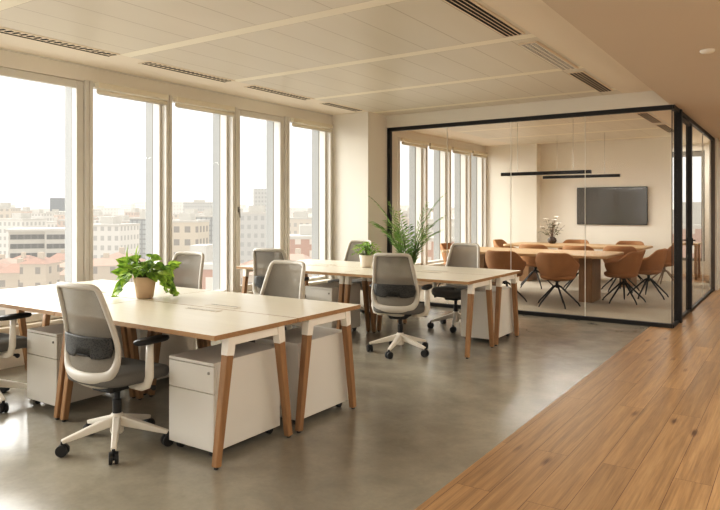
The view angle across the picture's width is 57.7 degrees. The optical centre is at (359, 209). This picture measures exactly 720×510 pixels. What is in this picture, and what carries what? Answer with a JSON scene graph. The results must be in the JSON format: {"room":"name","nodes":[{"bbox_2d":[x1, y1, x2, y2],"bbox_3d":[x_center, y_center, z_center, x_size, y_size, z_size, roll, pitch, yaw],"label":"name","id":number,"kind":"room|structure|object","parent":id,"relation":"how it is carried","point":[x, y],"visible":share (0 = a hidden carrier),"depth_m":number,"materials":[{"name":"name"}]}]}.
{"room":"open-plan office","nodes":[
{"label":"open-plan office","id":0,"kind":"room"},
{"bbox_2d":[0,264,444,369],"bbox_3d":[-1.823,1.248,8.162,0.355,0.345,16.500,0,0,34],"label":"sill","id":1,"kind":"structure","parent":0,"point":[12,361],"depth_m":5.92,"materials":[{"name":"paint"}]},
{"bbox_2d":[0,262,443,331],"bbox_3d":[-1.806,1.062,8.151,0.395,0.025,16.500,0,0,34],"label":"trim","id":2,"kind":"structure","parent":1,"relation":"on","point":[57,320],"depth_m":6.21,"materials":[{"name":"paint"}]},
{"bbox_2d":[0,50,485,152],"bbox_3d":[-1.005,-1.370,9.420,0.305,0.160,19.500,0,0,34],"label":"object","id":3,"kind":"structure","parent":0,"point":[12,60],"depth_m":7.37,"materials":[{"name":"paint"}]},
{"bbox_2d":[0,67,82,326],"bbox_3d":[-3.356,-0.120,5.770,0.196,2.340,1.936,0,0,34],"label":"window","id":4,"kind":"structure","parent":3,"relation":"in","point":[77,86],"depth_m":6.49,"materials":[{"name":"metal"}]},
{"bbox_2d":[65,87,71,282],"bbox_3d":[-2.953,0.070,6.716,0.156,3.900,0.100,0,0,34],"label":"trim","id":5,"kind":"structure","parent":3,"relation":"attached to","point":[68,91],"depth_m":6.69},
{"bbox_2d":[83,80,92,280],"bbox_3d":[-2.802,-0.125,6.615,0.210,2.350,0.084,0,0,34],"label":"trim","id":6,"kind":"structure","parent":3,"relation":"attached to","point":[87,85],"depth_m":6.54,"materials":[{"name":"metal"}]},
{"bbox_2d":[93,84,161,284],"bbox_3d":[-2.547,-0.120,7.046,0.110,2.340,0.916,0,0,34],"label":"window","id":7,"kind":"structure","parent":3,"relation":"in","point":[157,109],"depth_m":7.39,"materials":[{"name":"metal"}]},
{"bbox_2d":[95,82,167,105],"bbox_3d":[-2.411,-1.227,6.955,0.066,0.122,0.880,0,0,34],"label":"roller blind","id":8,"kind":"object","parent":7,"relation":"attached to","point":[98,85],"visible":1,"depth_m":6.89,"materials":[{"name":"fabric"}]},
{"bbox_2d":[146,103,152,260],"bbox_3d":[-2.394,0.070,7.546,0.156,3.900,0.100,0,0,34],"label":"trim","id":9,"kind":"structure","parent":3,"relation":"attached to","point":[149,106],"depth_m":7.51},
{"bbox_2d":[0,48,332,115],"bbox_3d":[-3.369,-1.444,5.616,0.025,0.012,10.550,0,0,34],"label":"trim","id":10,"kind":"structure","parent":3,"relation":"attached to","point":[0,48],"depth_m":7.15,"materials":[{"name":"metal"}]},
{"bbox_2d":[162,95,171,265],"bbox_3d":[-2.243,-0.125,7.444,0.210,2.350,0.084,0,0,34],"label":"trim","id":11,"kind":"structure","parent":3,"relation":"attached to","point":[166,110],"depth_m":7.38,"materials":[{"name":"metal"}]},
{"bbox_2d":[172,98,227,291],"bbox_3d":[-1.977,-0.120,7.892,0.110,2.340,0.956,0,0,34],"label":"window","id":12,"kind":"structure","parent":3,"relation":"in","point":[224,119],"depth_m":8.26,"materials":[{"name":"metal"}]},
{"bbox_2d":[174,97,234,116],"bbox_3d":[-1.841,-1.227,7.801,0.066,0.122,0.920,0,0,34],"label":"roller blind","id":13,"kind":"object","parent":12,"relation":"attached to","point":[179,100],"visible":1,"depth_m":7.75,"materials":[{"name":"fabric"}]},
{"bbox_2d":[213,114,220,289],"bbox_3d":[-1.813,0.070,8.408,0.156,3.900,0.100,0,0,34],"label":"trim","id":14,"kind":"structure","parent":3,"relation":"attached to","point":[216,117],"depth_m":8.38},
{"bbox_2d":[228,107,237,292],"bbox_3d":[-1.662,-0.125,8.307,0.210,2.350,0.084,0,0,34],"label":"trim","id":15,"kind":"structure","parent":3,"relation":"attached to","point":[232,121],"depth_m":8.25,"materials":[{"name":"metal"}]},
{"bbox_2d":[238,109,283,291],"bbox_3d":[-1.366,-0.120,8.722,0.196,2.340,0.936,0,0,34],"label":"window","id":16,"kind":"structure","parent":3,"relation":"in","point":[278,121],"depth_m":9.03,"materials":[{"name":"metal"}]},
{"bbox_2d":[266,121,273,247],"bbox_3d":[-1.243,0.070,9.254,0.156,3.900,0.100,0,0,34],"label":"trim","id":17,"kind":"structure","parent":3,"relation":"attached to","point":[269,124],"depth_m":9.23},
{"bbox_2d":[284,116,289,259],"bbox_3d":[-1.092,-0.125,9.152,0.210,2.350,0.084,0,0,34],"label":"trim","id":18,"kind":"structure","parent":3,"relation":"attached to","point":[286,119],"depth_m":9.11,"materials":[{"name":"paint"}]},
{"bbox_2d":[290,119,325,280],"bbox_3d":[-0.826,-0.120,9.601,0.110,2.340,0.956,0,0,34],"label":"window","id":19,"kind":"structure","parent":3,"relation":"in","point":[322,134],"depth_m":9.96,"materials":[{"name":"metal"}]},
{"bbox_2d":[291,118,332,132],"bbox_3d":[-0.690,-1.227,9.509,0.066,0.122,0.920,0,0,34],"label":"roller blind","id":20,"kind":"object","parent":19,"relation":"attached to","point":[295,121],"visible":1,"depth_m":9.46,"materials":[{"name":"fabric"}]},
{"bbox_2d":[312,130,319,276],"bbox_3d":[-0.662,0.070,10.117,0.156,3.900,0.100,0,0,34],"label":"trim","id":21,"kind":"structure","parent":3,"relation":"attached to","point":[315,134],"depth_m":10.08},
{"bbox_2d":[326,128,332,278],"bbox_3d":[-0.511,-0.125,10.015,0.210,2.350,0.084,0,0,34],"label":"trim","id":22,"kind":"structure","parent":3,"relation":"attached to","point":[329,136],"depth_m":9.94,"materials":[{"name":"metal"}]},
{"bbox_2d":[400,139,421,264],"bbox_3d":[0.872,-0.120,12.122,0.110,2.340,0.956,0,0,34],"label":"window","id":23,"kind":"structure","parent":3,"relation":"in","point":[418,149],"depth_m":12.48,"materials":[{"name":"glass"}]},
{"bbox_2d":[409,146,415,262],"bbox_3d":[1.037,0.070,12.638,0.156,3.900,0.100,0,0,34],"label":"trim","id":24,"kind":"structure","parent":3,"relation":"attached to","point":[412,150],"depth_m":12.60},
{"bbox_2d":[422,145,427,264],"bbox_3d":[1.188,-0.125,12.536,0.210,2.350,0.084,0,0,34],"label":"trim","id":25,"kind":"structure","parent":3,"relation":"attached to","point":[424,150],"depth_m":12.47,"materials":[{"name":"metal"}]},
{"bbox_2d":[434,150,439,259],"bbox_3d":[1.607,0.070,13.484,0.156,3.900,0.100,0,0,34],"label":"trim","id":26,"kind":"structure","parent":3,"relation":"attached to","point":[436,152],"depth_m":13.46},
{"bbox_2d":[428,146,445,263],"bbox_3d":[1.448,-0.120,12.976,0.110,2.340,0.936,0,0,34],"label":"window","id":27,"kind":"structure","parent":3,"relation":"in","point":[443,154],"depth_m":13.33,"materials":[{"name":"glass"}]},
{"bbox_2d":[440,149,450,258],"bbox_3d":[1.758,-0.125,13.382,0.210,2.350,0.084,0,0,34],"label":"trim","id":28,"kind":"structure","parent":3,"relation":"attached to","point":[449,153],"depth_m":13.33,"materials":[{"name":"metal"}]},
{"bbox_2d":[454,153,460,242],"bbox_3d":[2.155,0.070,14.296,0.156,3.900,0.100,0,0,34],"label":"trim","id":29,"kind":"structure","parent":3,"relation":"attached to","point":[457,157],"depth_m":14.26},
{"bbox_2d":[451,149,465,242],"bbox_3d":[2.007,-0.120,13.805,0.110,2.340,0.896,0,0,34],"label":"window","id":30,"kind":"structure","parent":3,"relation":"in","point":[463,157],"depth_m":14.15,"materials":[{"name":"glass"}]},
{"bbox_2d":[466,152,470,242],"bbox_3d":[2.305,-0.125,14.195,0.210,2.350,0.084,0,0,34],"label":"trim","id":31,"kind":"structure","parent":3,"relation":"attached to","point":[468,158],"depth_m":14.13,"materials":[{"name":"metal"}]},
{"bbox_2d":[471,153,481,246],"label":"window","id":32,"kind":"structure","parent":3,"relation":"in","point":[479,158],"depth_m":14.86,"materials":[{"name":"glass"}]},
{"bbox_2d":[477,157,486,246],"bbox_3d":[2.792,-0.125,14.916,0.210,2.350,0.084,0,0,34],"label":"window","id":33,"kind":"structure","parent":3,"relation":"attached to","point":[484,160],"depth_m":14.85,"materials":[{"name":"metal"}]},
{"bbox_2d":[0,306,649,509],"bbox_3d":[-1.532,1.520,4.719,4.785,0.200,11.115,0,0,34],"label":"floor","id":34,"kind":"structure","parent":0,"point":[417,423],"depth_m":4.09,"materials":[{"name":"grey concrete"}]},
{"bbox_2d":[0,312,31,412],"bbox_3d":[-2.734,0.915,4.758,0.659,1.010,0.628,0,0,26],"label":"office chair","id":35,"kind":"object","parent":34,"relation":"on","point":[9,342],"visible":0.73,"depth_m":4.67,"materials":[{"name":"plastic"}]},
{"bbox_2d":[0,287,140,419],"bbox_3d":[-2.483,1.048,5.088,1.519,0.744,0.701,0,0,34],"label":"desk","id":36,"kind":"object","parent":34,"relation":"on","point":[31,299],"visible":0.35,"depth_m":4.87,"materials":[{"name":"laminate"}]},
{"bbox_2d":[27,323,123,405],"bbox_3d":[-2.121,1.145,4.905,0.380,0.549,0.576,0,0,34],"label":"drawer pedestal","id":37,"kind":"object","parent":34,"relation":"on","point":[44,344],"visible":0.51,"depth_m":4.68,"materials":[{"name":"white paint"}]},
{"bbox_2d":[55,281,173,464],"bbox_3d":[-1.477,0.915,3.953,0.647,1.010,0.646,0,0,31],"label":"office chair","id":38,"kind":"object","parent":34,"relation":"on","point":[93,359],"visible":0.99,"depth_m":3.75,"materials":[{"name":"fabric"}]},
{"bbox_2d":[33,279,209,394],"bbox_3d":[-2.086,1.048,5.677,1.519,0.744,0.701,0,0,34],"label":"desk","id":39,"kind":"object","parent":34,"relation":"on","point":[106,287],"visible":0.13,"depth_m":5.59,"materials":[{"name":"laminate"}]},
{"bbox_2d":[111,246,181,298],"bbox_3d":[-1.636,0.472,5.025,0.492,0.413,0.534,0,0,-44],"label":"potted plant","id":40,"kind":"object","parent":39,"relation":"on","point":[145,278],"visible":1,"depth_m":4.97,"materials":[{"name":"green plant"}]},
{"bbox_2d":[136,329,195,379],"bbox_3d":[-1.727,1.145,5.490,0.380,0.549,0.576,0,0,34],"label":"drawer pedestal","id":41,"kind":"object","parent":34,"relation":"on","point":[176,344],"visible":0.05,"depth_m":5.38,"materials":[{"name":"white paint"}]},
{"bbox_2d":[55,300,297,469],"bbox_3d":[-1.218,1.048,4.236,1.519,0.744,0.701,0,0,34],"label":"desk","id":42,"kind":"object","parent":34,"relation":"on","point":[232,327],"visible":0.83,"depth_m":4.01,"materials":[{"name":"brown wood"}]},
{"bbox_2d":[172,252,203,288],"bbox_3d":[-1.784,0.915,6.184,0.659,1.010,0.628,0,0,24],"label":"office chair","id":43,"kind":"object","parent":34,"relation":"on","point":[189,274],"visible":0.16,"depth_m":6.37,"materials":[{"name":"fabric"}]},
{"bbox_2d":[169,342,279,455],"bbox_3d":[-0.828,1.145,4.033,0.380,0.549,0.576,0,0,34],"label":"drawer pedestal","id":44,"kind":"object","parent":34,"relation":"on","point":[254,394],"visible":0.8,"depth_m":3.86,"materials":[{"name":"white paint"}]},
{"bbox_2d":[143,290,360,432],"bbox_3d":[-0.821,1.048,4.825,1.519,0.744,0.701,0,0,34],"label":"desk","id":45,"kind":"object","parent":34,"relation":"on","point":[309,313],"visible":0.8,"depth_m":4.60,"materials":[{"name":"laminate"}]},
{"bbox_2d":[248,260,305,342],"bbox_3d":[-0.732,0.915,5.114,0.659,1.010,0.628,0,0,24],"label":"office chair","id":46,"kind":"object","parent":34,"relation":"on","point":[283,278],"visible":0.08,"depth_m":5.30,"materials":[{"name":"plastic"}]},
{"bbox_2d":[253,248,308,298],"bbox_3d":[-0.891,0.916,7.281,0.643,0.997,0.652,0,0,20],"label":"office chair","id":47,"kind":"object","parent":34,"relation":"on","point":[262,257],"visible":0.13,"depth_m":7.07,"materials":[{"name":"fabric"}]},
{"bbox_2d":[255,326,347,423],"bbox_3d":[-0.400,1.145,4.596,0.380,0.549,0.576,0,0,34],"label":"drawer pedestal","id":48,"kind":"object","parent":34,"relation":"on","point":[327,388],"visible":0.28,"depth_m":4.46,"materials":[{"name":"white paint"}]},
{"bbox_2d":[236,264,371,331],"bbox_3d":[-0.671,1.048,7.750,1.519,0.744,0.701,0,0,34],"label":"desk","id":49,"kind":"object","parent":34,"relation":"on","point":[310,269],"visible":0.39,"depth_m":7.54,"materials":[{"name":"wood"}]},
{"bbox_2d":[305,282,359,329],"bbox_3d":[-0.314,1.145,7.587,0.380,0.549,0.576,0,0,34],"label":"drawer pedestal","id":50,"kind":"object","parent":34,"relation":"on","point":[329,292],"visible":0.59,"depth_m":7.43,"materials":[{"name":"white paint"}]},
{"bbox_2d":[294,259,397,329],"bbox_3d":[-0.274,1.048,8.339,1.519,0.744,0.701,0,0,34],"label":"desk","id":51,"kind":"object","parent":34,"relation":"on","point":[306,261],"visible":0.17,"depth_m":8.46,"materials":[{"name":"wood"}]},
{"bbox_2d":[351,242,380,267],"bbox_3d":[0.067,0.524,7.740,0.369,0.307,0.359,0,0,-17],"label":"potted plant","id":52,"kind":"object","parent":51,"relation":"on","point":[366,258],"visible":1,"depth_m":7.70,"materials":[{"name":"green plant"}]},
{"bbox_2d":[327,240,371,312],"bbox_3d":[-0.120,0.915,8.765,0.659,1.010,0.628,0,0,37],"label":"office chair","id":53,"kind":"object","parent":34,"relation":"on","point":[352,243],"visible":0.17,"depth_m":8.98,"materials":[{"name":"plastic"}]},
{"bbox_2d":[366,253,432,358],"bbox_3d":[0.387,0.915,6.490,0.659,1.010,0.628,0,0,24],"label":"office chair","id":54,"kind":"object","parent":34,"relation":"on","point":[395,293],"visible":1,"depth_m":6.31,"materials":[{"name":"plastic"}]},
{"bbox_2d":[368,193,445,300],"bbox_3d":[0.658,0.590,9.162,1.076,1.660,0.930,0,0,-27],"label":"potted palm","id":55,"kind":"object","parent":34,"relation":"on","point":[398,246],"visible":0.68,"depth_m":9.12,"materials":[{"name":"plant"}]},
{"bbox_2d":[338,268,496,358],"bbox_3d":[0.594,1.048,6.898,1.519,0.744,0.701,0,0,34],"label":"desk","id":56,"kind":"object","parent":34,"relation":"on","point":[473,281],"visible":0.89,"depth_m":6.68,"materials":[{"name":"laminate"}]},
{"bbox_2d":[377,265,520,345],"bbox_3d":[0.990,1.048,7.487,1.519,0.744,0.701,0,0,34],"label":"desk","id":57,"kind":"object","parent":34,"relation":"on","point":[502,275],"visible":0.62,"depth_m":7.24,"materials":[{"name":"wood"}]},
{"bbox_2d":[427,243,479,332],"bbox_3d":[1.179,0.915,7.888,0.628,1.010,0.659,0,0,-40],"label":"office chair","id":58,"kind":"object","parent":34,"relation":"on","point":[467,255],"visible":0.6,"depth_m":7.97,"materials":[{"name":"plastic"}]},
{"bbox_2d":[461,286,512,338],"bbox_3d":[1.417,1.145,7.248,0.380,0.549,0.576,0,0,34],"label":"drawer pedestal","id":59,"kind":"object","parent":34,"relation":"on","point":[480,329],"visible":0.73,"depth_m":7.08,"materials":[{"name":"white paint"}]},
{"bbox_2d":[0,0,708,145],"bbox_3d":[0.992,-1.525,8.074,5.423,0.150,19.500,0,0,34],"label":"ceiling","id":60,"kind":"structure","parent":0,"point":[383,57],"depth_m":6.01,"materials":[{"name":"metal"}]},
{"bbox_2d":[0,27,119,56],"bbox_3d":[-3.026,-1.446,5.048,0.180,0.009,2.590,0,0,34],"label":"ceiling vent","id":61,"kind":"object","parent":60,"relation":"in","point":[7,31],"visible":1,"depth_m":5.62,"materials":[{"name":"metal"}]},
{"bbox_2d":[138,61,234,82],"bbox_3d":[-1.794,-1.446,6.876,0.180,0.009,1.160,0,0,34],"label":"ceiling vent","id":62,"kind":"object","parent":60,"relation":"in","point":[147,63],"visible":1,"depth_m":6.81,"materials":[{"name":"metal"}]},
{"bbox_2d":[245,85,313,99],"bbox_3d":[-0.978,-1.446,8.087,0.180,0.009,1.120,0,0,34],"label":"ceiling vent","id":63,"kind":"object","parent":60,"relation":"in","point":[260,88],"visible":1,"depth_m":8.02,"materials":[{"name":"metal"}]},
{"bbox_2d":[319,102,364,111],"bbox_3d":[-0.243,-1.446,9.177,0.180,0.009,0.850,0,0,34],"label":"ceiling vent","id":64,"kind":"object","parent":60,"relation":"in","point":[327,103],"visible":1,"depth_m":9.11,"materials":[{"name":"metal"}]},
{"bbox_2d":[324,103,361,110],"bbox_3d":[-0.244,-1.442,9.173,0.124,0.003,0.827,0,0,34],"label":"grille","id":65,"kind":"object","parent":64,"relation":"attached to","point":[328,104],"depth_m":9.18,"materials":[{"name":"metal"}]},
{"bbox_2d":[443,0,524,36],"bbox_3d":[0.558,-1.445,4.327,0.170,0.010,2.600,0,0,34],"label":"ceiling vent","id":66,"kind":"object","parent":60,"relation":"in","point":[471,8],"visible":1,"depth_m":4.88,"materials":[{"name":"metal"}]},
{"bbox_2d":[501,123,591,175],"bbox_3d":[3.006,-1.010,10.636,1.480,0.881,0.060,0,0,34],"label":"linear pendant","id":67,"kind":"object","parent":60,"relation":"hanging from","point":[517,173],"visible":1,"depth_m":10.63,"materials":[{"name":"black metal"}]},
{"bbox_2d":[518,41,578,70],"bbox_3d":[1.804,-1.443,6.176,0.170,0.014,1.280,0,0,34],"label":"ceiling vent","id":68,"kind":"object","parent":60,"relation":"in","point":[535,47],"visible":1,"depth_m":6.08,"materials":[{"name":"metal"}]},
{"bbox_2d":[543,174,619,178],"bbox_3d":[4.211,-1.030,12.477,1.440,0.841,0.060,0,0,34],"label":"linear pendant","id":69,"kind":"object","parent":60,"relation":"hanging from","point":[596,175],"visible":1,"depth_m":12.43,"materials":[{"name":"black metal"}]},
{"bbox_2d":[567,71,613,91],"bbox_3d":[2.631,-1.445,7.404,0.170,0.010,1.320,0,0,34],"label":"ceiling vent","id":70,"kind":"object","parent":60,"relation":"in","point":[582,76],"visible":1,"depth_m":7.32,"materials":[{"name":"metal"}]},
{"bbox_2d":[332,112,397,305],"bbox_3d":[-0.045,-0.015,10.250,0.970,2.870,0.850,0,0,34],"label":"pillar","id":71,"kind":"structure","parent":0,"point":[359,139],"depth_m":9.84,"materials":[{"name":"paint"}]},
{"bbox_2d":[486,143,539,274],"bbox_3d":[3.300,-0.015,14.749,1.490,2.870,0.250,0,0,34],"label":"pillar room","id":72,"kind":"structure","parent":0,"point":[513,202],"depth_m":14.51,"materials":[{"name":"paint"}]},
{"bbox_2d":[386,91,673,327],"bbox_3d":[2.099,-0.015,8.974,4.033,2.870,0.100,0,0,34],"label":"glass wall","id":73,"kind":"structure","parent":0,"point":[646,98],"depth_m":8.77,"materials":[{"name":"glass"}]},
{"bbox_2d":[420,274,708,322],"bbox_3d":[3.213,1.518,11.602,4.963,0.204,5.605,0,0,34],"label":"floor","id":74,"kind":"structure","parent":0,"point":[655,309],"depth_m":10.22,"materials":[{"name":"beige carpet"}]},
{"bbox_2d":[485,250,526,301],"bbox_3d":[2.257,1.015,10.111,0.633,0.795,0.612,0,0,30],"label":"chair","id":75,"kind":"object","parent":74,"relation":"on","point":[507,260],"visible":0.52,"depth_m":9.87,"materials":[{"name":"brown leather"}]},
{"bbox_2d":[441,247,623,302],"bbox_3d":[2.816,1.046,10.764,2.660,0.740,1.360,0,0,34],"label":"meeting table","id":76,"kind":"object","parent":74,"relation":"on","point":[593,258],"visible":0.72,"depth_m":10.13,"materials":[{"name":"brown wood"}]},
{"bbox_2d":[519,244,552,288],"bbox_3d":[3.232,1.015,11.987,0.633,0.795,0.612,0,0,30],"label":"chair","id":77,"kind":"object","parent":74,"relation":"on","point":[530,260],"visible":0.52,"depth_m":11.81,"materials":[{"name":"leather"}]},
{"bbox_2d":[535,252,579,308],"bbox_3d":[2.918,1.015,9.642,0.633,0.795,0.612,0,0,30],"label":"chair","id":78,"kind":"object","parent":74,"relation":"on","point":[556,267],"visible":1,"depth_m":9.43,"materials":[{"name":"brown leather"}]},
{"bbox_2d":[503,242,652,287],"bbox_3d":[4.195,1.046,12.668,2.600,0.740,1.100,0,0,34],"label":"meeting table","id":79,"kind":"object","parent":74,"relation":"on","point":[527,270],"visible":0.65,"depth_m":12.79,"materials":[{"name":"brown wood"}]},
{"bbox_2d":[538,216,564,243],"bbox_3d":[3.911,0.400,13.228,0.571,0.552,0.405,0,0,-34],"label":"flower vase","id":80,"kind":"object","parent":79,"relation":"on","point":[551,239],"visible":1,"depth_m":13.15,"materials":[{"name":"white plant"}]},
{"bbox_2d":[562,245,593,289],"bbox_3d":[3.895,1.015,11.540,0.633,0.795,0.612,0,0,30],"label":"chair","id":81,"kind":"object","parent":74,"relation":"on","point":[566,247],"visible":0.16,"depth_m":11.32,"materials":[{"name":"leather"}]},
{"bbox_2d":[601,246,639,292],"bbox_3d":[4.551,1.015,11.412,0.633,0.795,0.612,0,0,20],"label":"chair","id":82,"kind":"object","parent":74,"relation":"on","point":[626,249],"visible":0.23,"depth_m":11.20,"materials":[{"name":"leather"}]},
{"bbox_2d":[602,250,645,304],"bbox_3d":[4.020,1.015,10.021,0.612,0.795,0.633,0,0,40],"label":"chair","id":83,"kind":"object","parent":74,"relation":"on","point":[628,266],"visible":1,"depth_m":9.80,"materials":[{"name":"brown leather"}]},
{"bbox_2d":[627,248,668,299],"bbox_3d":[4.644,1.015,10.572,0.612,0.795,0.633,0,0,32],"label":"chair","id":84,"kind":"object","parent":74,"relation":"on","point":[653,264],"visible":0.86,"depth_m":10.33,"materials":[{"name":"brown leather"}]},
{"bbox_2d":[651,245,673,285],"bbox_3d":[5.602,1.015,12.084,0.612,0.795,0.633,0,0,30],"label":"chair","id":85,"kind":"object","parent":74,"relation":"on","point":[668,262],"visible":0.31,"depth_m":11.85,"materials":[{"name":"brown leather"}]},
{"bbox_2d":[415,274,719,509],"bbox_3d":[2.683,1.520,6.934,9.300,0.200,19.500,0,0,34],"label":"floor","id":86,"kind":"structure","parent":0,"point":[641,430],"depth_m":3.99,"materials":[{"name":"brown wood"}]},
{"bbox_2d":[673,242,700,279],"bbox_3d":[6.688,1.050,13.702,0.780,0.740,0.600,0,0,34],"label":"side table","id":87,"kind":"object","parent":86,"relation":"on","point":[695,244],"visible":0.5,"depth_m":13.28,"materials":[{"name":"brown wood"}]},
{"bbox_2d":[540,137,671,280],"bbox_3d":[4.494,-0.015,14.167,4.120,2.870,0.120,0,0,34],"label":"wall","id":88,"kind":"structure","parent":0,"point":[646,161],"depth_m":13.63,"materials":[{"name":"paint"}]},
{"bbox_2d":[577,186,647,224],"bbox_3d":[5.222,-0.085,13.566,1.400,0.780,0.053,0,0,34],"label":"tv","id":89,"kind":"object","parent":88,"relation":"attached to","point":[604,205],"visible":1,"depth_m":13.52,"materials":[{"name":"black metal"}]},
{"bbox_2d":[542,0,719,139],"bbox_3d":[4.757,-1.430,5.537,4.297,0.320,19.500,0,0,34],"label":"ceiling","id":90,"kind":"structure","parent":0,"point":[660,42],"depth_m":4.89,"materials":[{"name":"paint"}]},
{"bbox_2d":[673,143,708,274],"bbox_3d":[6.969,-0.015,14.670,2.163,2.870,0.120,0,0,34],"label":"wall","id":91,"kind":"structure","parent":0,"point":[695,147],"depth_m":14.21,"materials":[{"name":"paint"}]},
{"bbox_2d":[673,150,704,260],"bbox_3d":[7.059,-0.090,14.610,1.180,2.420,0.080,0,0,34],"label":"window","id":92,"kind":"structure","parent":91,"relation":"in","point":[694,153],"depth_m":14.26,"materials":[{"name":"clear glass"}]},
{"bbox_2d":[672,105,714,327],"bbox_3d":[5.007,0.075,9.716,0.090,2.690,4.490,0,0,34],"label":"glass wall","id":93,"kind":"structure","parent":0,"point":[679,114],"depth_m":8.23,"materials":[{"name":"black metal"}]},
{"bbox_2d":[683,118,695,317],"bbox_3d":[4.331,0.105,8.712,0.177,2.610,1.030,0,0,34],"label":"door","id":94,"kind":"structure","parent":93,"relation":"in","point":[689,240],"depth_m":9.05,"materials":[{"name":"black metal"}]},
{"bbox_2d":[709,138,719,289],"bbox_3d":[7.183,-0.015,12.946,0.120,2.870,3.300,0,0,34],"label":"wall","id":95,"kind":"structure","parent":0,"point":[717,141],"depth_m":11.61,"materials":[{"name":"paint"}]},
{"label":"outside","id":96,"kind":"structure","parent":0,"visible":0},
{"bbox_3d":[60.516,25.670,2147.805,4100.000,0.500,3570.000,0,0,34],"label":"ground","id":97,"kind":"structure","parent":96,"visible":0},
{"bbox_2d":[0,202,20,218],"bbox_3d":[-162.634,10.980,300.000,8.900,28.879,14.400,0,0,-11],"label":"apartment block","id":98,"kind":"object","parent":97,"relation":"on","point":[6,211],"visible":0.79,"depth_m":293.92,"materials":[{"name":"concrete"}]},
{"bbox_2d":[0,258,23,315],"bbox_3d":[-71.259,17.760,135.662,6.570,15.321,8.243,0,0,-13],"label":"house","id":99,"kind":"structure","parent":97,"relation":"on","point":[10,274],"depth_m":132.12,"materials":[{"name":"tile"}]},
{"bbox_2d":[0,213,46,257],"bbox_3d":[-143.403,13.369,276.856,13.854,24.103,13.247,0,0,16],"label":"block","id":100,"kind":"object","parent":97,"relation":"on","point":[18,220],"visible":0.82,"depth_m":271.63,"materials":[{"name":"beige concrete"}]},
{"bbox_2d":[5,227,64,257],"bbox_3d":[-111.338,16.089,243.587,34.000,18.663,22.000,0,0,-20],"label":"office block","id":101,"kind":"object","parent":97,"relation":"on","point":[51,240],"visible":0.34,"depth_m":232.91,"materials":[{"name":"white concrete"}]},
{"bbox_2d":[17,252,61,312],"bbox_3d":[-63.842,16.902,130.311,6.076,17.036,6.817,0,0,1],"label":"house","id":102,"kind":"structure","parent":97,"relation":"on","point":[41,270],"depth_m":127.44,"materials":[{"name":"tile"}]},
{"bbox_2d":[50,198,64,210],"bbox_3d":[-414.165,4.441,900.000,18.000,41.959,18.000,0,0,0],"label":"tower","id":103,"kind":"structure","parent":97,"relation":"on","point":[55,203],"depth_m":891.09,"materials":[{"name":"concrete"}]},
{"bbox_2d":[93,253,119,280],"bbox_3d":[-51.654,17.061,130.884,7.931,16.718,6.476,0,0,-9],"label":"house","id":104,"kind":"structure","parent":97,"relation":"on","point":[102,267],"depth_m":128.50,"materials":[{"name":"concrete"}]},
{"bbox_2d":[93,217,139,258],"bbox_3d":[-79.755,13.783,210.000,12.400,23.274,14.400,0,0,6],"label":"apartment block","id":105,"kind":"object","parent":97,"relation":"on","point":[110,234],"visible":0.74,"depth_m":203.19,"materials":[{"name":"beige concrete"}]},
{"bbox_2d":[129,211,145,258],"bbox_3d":[-81.930,12.933,250.000,9.400,24.974,10.400,0,0,0],"label":"office building","id":106,"kind":"structure","parent":97,"relation":"on","point":[142,219],"depth_m":244.98,"materials":[{"name":"concrete"}]},
{"bbox_2d":[172,213,209,258],"bbox_3d":[-57.948,13.231,220.000,10.900,24.377,14.400,0,0,3],"label":"office building","id":107,"kind":"structure","parent":97,"relation":"on","point":[187,231],"depth_m":213.05,"materials":[{"name":"beige concrete"}]},
{"bbox_2d":[183,200,212,212],"bbox_3d":[-151.914,7.887,620.000,26.400,35.066,20.400,0,0,0],"label":"tower block","id":108,"kind":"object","parent":97,"relation":"on","point":[200,205],"visible":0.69,"depth_m":610.05,"materials":[{"name":"concrete"}]},
{"bbox_2d":[190,244,212,289],"bbox_3d":[-21.979,15.155,92.000,6.900,20.530,10.400,0,0,6],"label":"brick building","id":109,"kind":"structure","parent":97,"relation":"on","point":[206,249],"depth_m":89.42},
{"bbox_2d":[195,209,212,243],"bbox_3d":[-55.130,12.496,240.000,7.400,25.847,14.400,0,0,0],"label":"office building","id":110,"kind":"structure","parent":97,"relation":"on","point":[208,213],"depth_m":233.02,"materials":[{"name":"white concrete"}]},
{"bbox_2d":[11,202,453,216],"bbox_3d":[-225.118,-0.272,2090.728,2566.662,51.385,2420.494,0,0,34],"label":"skyline","id":111,"kind":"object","parent":97,"relation":"on","point":[177,207],"visible":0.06,"depth_m":719.51},
{"bbox_2d":[240,205,265,263],"bbox_3d":[-35.926,11.914,230.000,14.400,27.011,14.400,0,0,0],"label":"office building","id":112,"kind":"structure","parent":97,"relation":"on","point":[253,222],"depth_m":223.00,"materials":[{"name":"beige concrete"}]},
{"bbox_2d":[253,189,265,210],"bbox_3d":[-72.037,4.992,480.000,11.000,40.856,11.000,0,0,0],"label":"tower","id":113,"kind":"structure","parent":97,"relation":"on","point":[259,195],"depth_m":474.52,"materials":[{"name":"concrete"}]},
{"bbox_2d":[290,225,311,257],"bbox_3d":[-11.485,14.426,150.000,12.400,21.988,12.400,0,0,-6],"label":"brick building","id":114,"kind":"structure","parent":97,"relation":"on","point":[303,240],"depth_m":143.91,"materials":[{"name":"red brick"}]},
{"bbox_2d":[290,211,311,233],"bbox_3d":[-23.093,13.002,260.000,14.400,24.836,14.400,0,0,0],"label":"apartment block","id":115,"kind":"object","parent":97,"relation":"on","point":[300,217],"visible":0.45,"depth_m":253.00,"materials":[{"name":"concrete"}]},
{"bbox_2d":[428,225,453,260],"bbox_3d":[18.913,14.196,130.000,14.400,22.448,12.400,0,0,0],"label":"brick building","id":116,"kind":"structure","parent":97,"relation":"on","point":[431,241],"depth_m":124.00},
{"bbox_2d":[673,212,700,257],"bbox_3d":[60.643,12.864,120.000,26.400,25.112,12.400,0,0,0],"label":"brick building","id":117,"kind":"structure","parent":97,"relation":"on","point":[696,216],"depth_m":114.01,"materials":[{"name":"brick"}]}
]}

